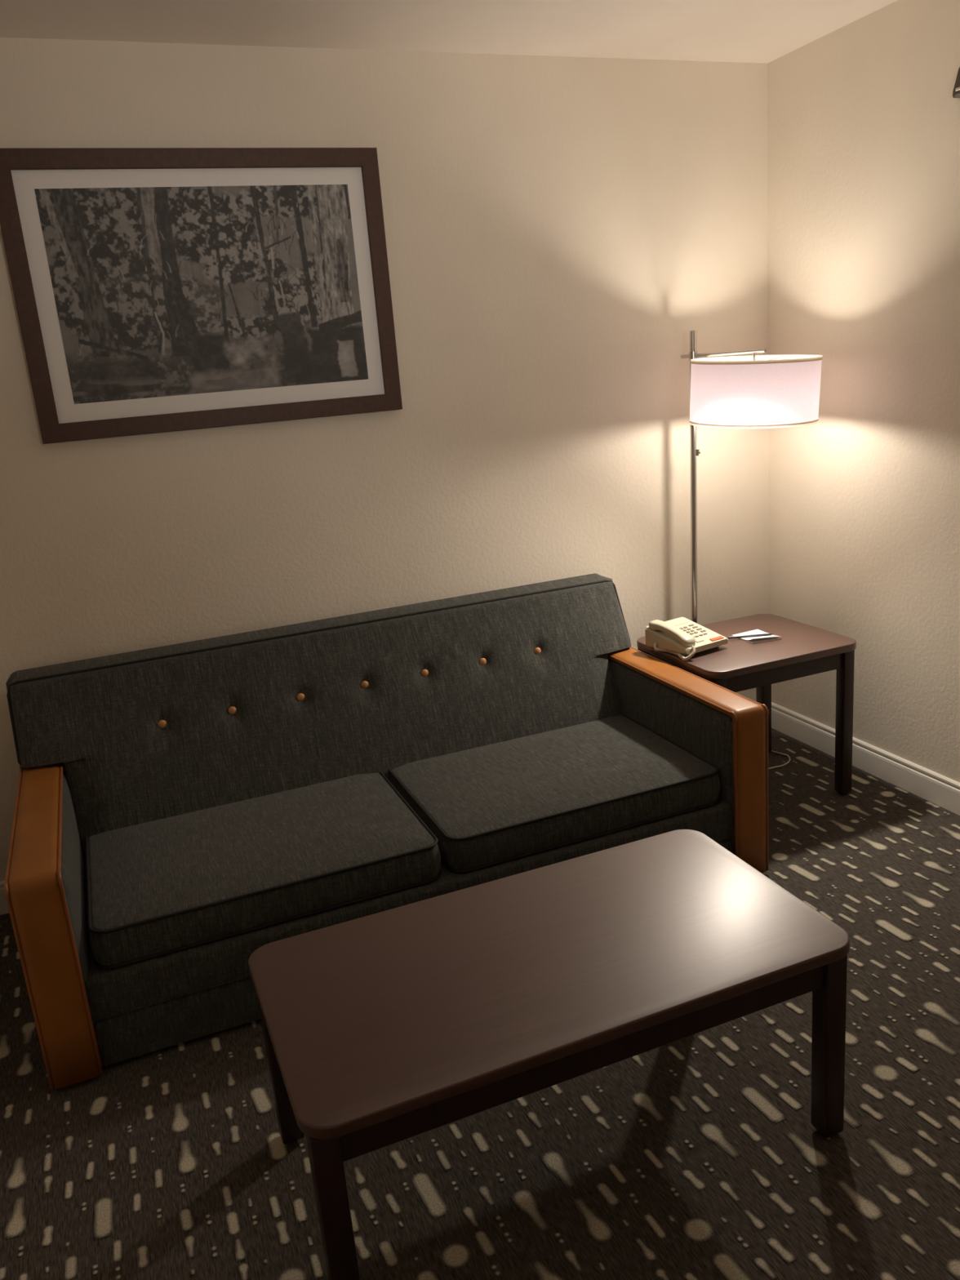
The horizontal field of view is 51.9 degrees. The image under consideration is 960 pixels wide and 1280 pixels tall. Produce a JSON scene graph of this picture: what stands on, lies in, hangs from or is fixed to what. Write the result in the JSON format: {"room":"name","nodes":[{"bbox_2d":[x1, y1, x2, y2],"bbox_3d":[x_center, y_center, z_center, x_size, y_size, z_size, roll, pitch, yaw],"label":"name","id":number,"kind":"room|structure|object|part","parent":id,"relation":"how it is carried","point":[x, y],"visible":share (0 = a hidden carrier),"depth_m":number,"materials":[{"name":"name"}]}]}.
{"room":"hotel room","nodes":[
{"label":"hotel room","id":0,"kind":"room"},
{"bbox_2d":[0,37,768,881],"bbox_3d":[-0.359,-0.566,3.247,3.300,2.440,0.100,-11,16,-20],"label":"wall","id":1,"kind":"structure","parent":0,"point":[558,230],"depth_m":3.19,"materials":[{"name":"beige paint"}]},
{"bbox_2d":[0,880,8,915],"bbox_3d":[-0.243,0.568,3.507,3.100,0.105,0.013,-11,16,-20],"label":"baseboard","id":2,"kind":"structure","parent":1,"relation":"attached to","point":[4,909],"depth_m":3.05,"materials":[{"name":"white paint"}]},
{"bbox_2d":[0,147,402,444],"bbox_3d":[-0.779,-1.020,2.888,1.073,0.767,0.026,-11,16,-20],"label":"framed picture","id":3,"kind":"object","parent":1,"relation":"attached to","point":[156,290],"visible":1,"depth_m":2.87,"materials":[{"name":"brown wood"}]},
{"bbox_2d":[34,184,368,404],"bbox_3d":[-0.778,-1.021,2.887,0.873,0.568,0.001,-11,16,-20],"label":"print","id":4,"kind":"object","parent":3,"relation":"attached to","point":[158,291],"depth_m":2.87},
{"bbox_2d":[0,0,897,63],"bbox_3d":[0.251,-1.371,1.197,3.300,0.100,3.900,-11,16,-20],"label":"ceiling","id":5,"kind":"structure","parent":0,"point":[744,31],"depth_m":2.77,"materials":[{"name":"paint"}]},
{"bbox_2d":[0,728,959,1279],"bbox_3d":[0.454,1.044,1.867,3.300,0.051,3.900,-11,16,-20],"label":"floor","id":6,"kind":"structure","parent":0,"point":[699,1156],"depth_m":1.98,"materials":[{"name":"carpet"}]},
{"bbox_2d":[4,573,768,1089],"bbox_3d":[-0.263,0.389,2.890,1.978,0.756,0.929,-11,16,-20],"label":"sofa","id":7,"kind":"object","parent":6,"relation":"on","point":[184,811],"visible":1,"depth_m":2.81,"materials":[{"name":"grey fabric"}]},
{"bbox_3d":[-1.054,0.627,2.588,0.022,0.412,0.848,-11,16,-20],"label":"panel","id":8,"kind":"part","parent":7,"relation":"part of","materials":[{"name":"grey fabric"}]},
{"bbox_2d":[88,773,440,965],"bbox_3d":[-0.604,0.570,2.669,0.863,0.112,0.629,-11,16,-20],"label":"seat cushion","id":9,"kind":"object","parent":7,"relation":"on","point":[172,885],"depth_m":2.50,"materials":[{"name":"grey fabric"}]},
{"bbox_3d":[-0.379,0.214,3.102,1.964,0.513,0.383,-11,16,-20],"label":"backrest","id":10,"kind":"part","parent":7,"relation":"part of","materials":[{"name":"grey fabric"}]},
{"bbox_3d":[-0.250,0.581,2.951,1.777,0.108,0.897,-11,16,-20],"label":"rail","id":11,"kind":"part","parent":7,"relation":"part of","materials":[{"name":"grey fabric"}]},
{"bbox_3d":[-0.241,0.692,2.984,1.777,0.122,0.892,-11,16,-20],"label":"panel","id":12,"kind":"part","parent":7,"relation":"part of","materials":[{"name":"grey fabric"}]},
{"bbox_2d":[390,715,719,870],"bbox_3d":[0.199,0.420,2.967,0.848,0.112,0.629,-11,16,-20],"label":"seat cushion","id":13,"kind":"object","parent":7,"relation":"on","point":[515,799],"depth_m":2.80,"materials":[{"name":"grey fabric"}]},
{"bbox_3d":[0.563,0.325,3.187,0.022,0.412,0.848,-11,16,-20],"label":"panel","id":14,"kind":"part","parent":7,"relation":"part of","materials":[{"name":"grey fabric"}]},
{"bbox_2d":[248,829,849,1279],"bbox_3d":[0.136,0.795,1.950,1.050,0.436,0.556,-11,16,-20],"label":"coffee table","id":15,"kind":"object","parent":6,"relation":"on","point":[381,1029],"visible":1,"depth_m":1.80,"materials":[{"name":"brown wood"}]},
{"bbox_3d":[-0.407,0.836,1.998,0.046,0.404,0.046,-11,16,-20],"label":"leg","id":16,"kind":"part","parent":15,"relation":"part of","materials":[{"name":"brown wood"}]},
{"bbox_3d":[-0.227,0.941,1.566,0.046,0.404,0.046,-11,16,-20],"label":"leg","id":17,"kind":"part","parent":15,"relation":"part of","materials":[{"name":"brown wood"}]},
{"bbox_3d":[0.671,0.773,1.899,0.046,0.404,0.046,-11,16,-20],"label":"leg","id":18,"kind":"part","parent":15,"relation":"part of","materials":[{"name":"brown wood"}]},
{"bbox_2d":[636,613,856,795],"bbox_3d":[0.918,0.262,3.430,0.582,0.546,0.500,-11,16,-20],"label":"end table","id":19,"kind":"object","parent":6,"relation":"on","point":[802,650],"visible":0.72,"depth_m":3.25,"materials":[{"name":"brown wood"}]},
{"bbox_2d":[644,617,728,660],"bbox_3d":[0.690,-0.015,3.301,0.205,0.094,0.233,-14,18,-30],"label":"telephone","id":20,"kind":"object","parent":19,"relation":"on","point":[682,637],"visible":1,"depth_m":3.27,"materials":[{"name":"beige plastic"}]},
{"bbox_3d":[0.638,0.030,3.246,0.045,0.044,0.180,-14,18,-30],"label":"coiled cord","id":21,"kind":"part","parent":20,"relation":"part of","materials":[{"name":"beige plastic"}]},
{"bbox_3d":[0.763,0.362,3.152,0.042,0.512,0.042,-11,16,-20],"label":"leg","id":22,"kind":"part","parent":19,"relation":"part of","materials":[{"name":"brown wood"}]},
{"bbox_2d":[731,629,781,643],"bbox_3d":[0.947,-0.018,3.374,0.115,0.017,0.142,-11,16,-20],"label":"notepad","id":23,"kind":"object","parent":19,"relation":"on","point":[771,637],"visible":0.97,"depth_m":3.35,"materials":[{"name":"white paper"}]},
{"bbox_2d":[728,633,773,638],"bbox_3d":[0.926,-0.014,3.370,0.155,0.008,0.008,-4,15,1],"label":"pen","id":24,"kind":"object","parent":23,"relation":"on","point":[762,634],"visible":1,"depth_m":3.37,"materials":[{"name":"grey"}]},
{"bbox_3d":[1.068,0.182,3.710,0.042,0.512,0.042,-11,16,-20],"label":"leg","id":25,"kind":"part","parent":19,"relation":"part of","materials":[{"name":"brown wood"}]},
{"bbox_3d":[1.228,0.275,3.324,0.042,0.512,0.042,-11,16,-20],"label":"leg","id":26,"kind":"part","parent":19,"relation":"part of","materials":[{"name":"brown wood"}]},
{"bbox_2d":[680,330,822,623],"bbox_3d":[0.916,-0.279,3.453,0.417,1.573,0.576,-11,16,-20],"label":"floor lamp","id":27,"kind":"object","parent":6,"relation":"on","point":[753,391],"visible":0.83,"depth_m":3.08,"materials":[{"name":"white fabric"}]},
{"bbox_2d":[696,448,700,455],"bbox_3d":[0.770,-0.663,3.487,0.018,0.024,0.013,2,17,23],"label":"switch","id":28,"kind":"object","parent":27,"relation":"attached to","point":[698,451],"depth_m":3.48,"materials":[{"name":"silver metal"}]},
{"bbox_3d":[0.902,-0.726,3.259,0.412,0.034,0.412,-11,16,-20],"label":"shade trim","id":29,"kind":"part","parent":27,"relation":"part of","materials":[{"name":"white fabric"}]},
{"bbox_3d":[0.898,-0.818,3.229,0.414,0.217,0.418,-11,16,-20],"label":"lamp shade","id":30,"kind":"part","parent":27,"relation":"part of","materials":[{"name":"white fabric"}]},
{"bbox_3d":[0.894,-0.910,3.200,0.412,0.034,0.412,-11,16,-20],"label":"shade trim","id":31,"kind":"part","parent":27,"relation":"part of","materials":[{"name":"white fabric"}]},
{"bbox_2d":[768,750,791,769],"bbox_3d":[1.001,0.465,3.686,0.274,0.006,0.500,4,18,30],"label":"cable","id":32,"kind":"object","parent":6,"relation":"on","point":[787,755],"visible":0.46,"depth_m":3.68,"materials":[{"name":"beige plastic"}]},
{"bbox_2d":[767,0,959,782],"bbox_3d":[1.831,-0.427,2.083,0.100,2.440,3.700,-11,16,-20],"label":"wall","id":33,"kind":"structure","parent":0,"point":[864,116],"depth_m":3.21,"materials":[{"name":"beige paint"}]},
{"bbox_2d":[771,702,959,815],"bbox_3d":[1.876,0.706,2.368,0.013,0.105,3.686,-11,16,-20],"label":"baseboard","id":34,"kind":"structure","parent":33,"relation":"attached to","point":[939,789],"depth_m":3.48,"materials":[{"name":"white paint"}]},
{"bbox_2d":[952,66,959,97],"bbox_3d":[1.350,-1.522,2.645,0.026,0.078,0.191,-11,16,-20],"label":"wall bracket","id":35,"kind":"object","parent":33,"relation":"attached to","point":[956,92],"visible":1,"depth_m":2.71,"materials":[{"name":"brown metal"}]}
]}

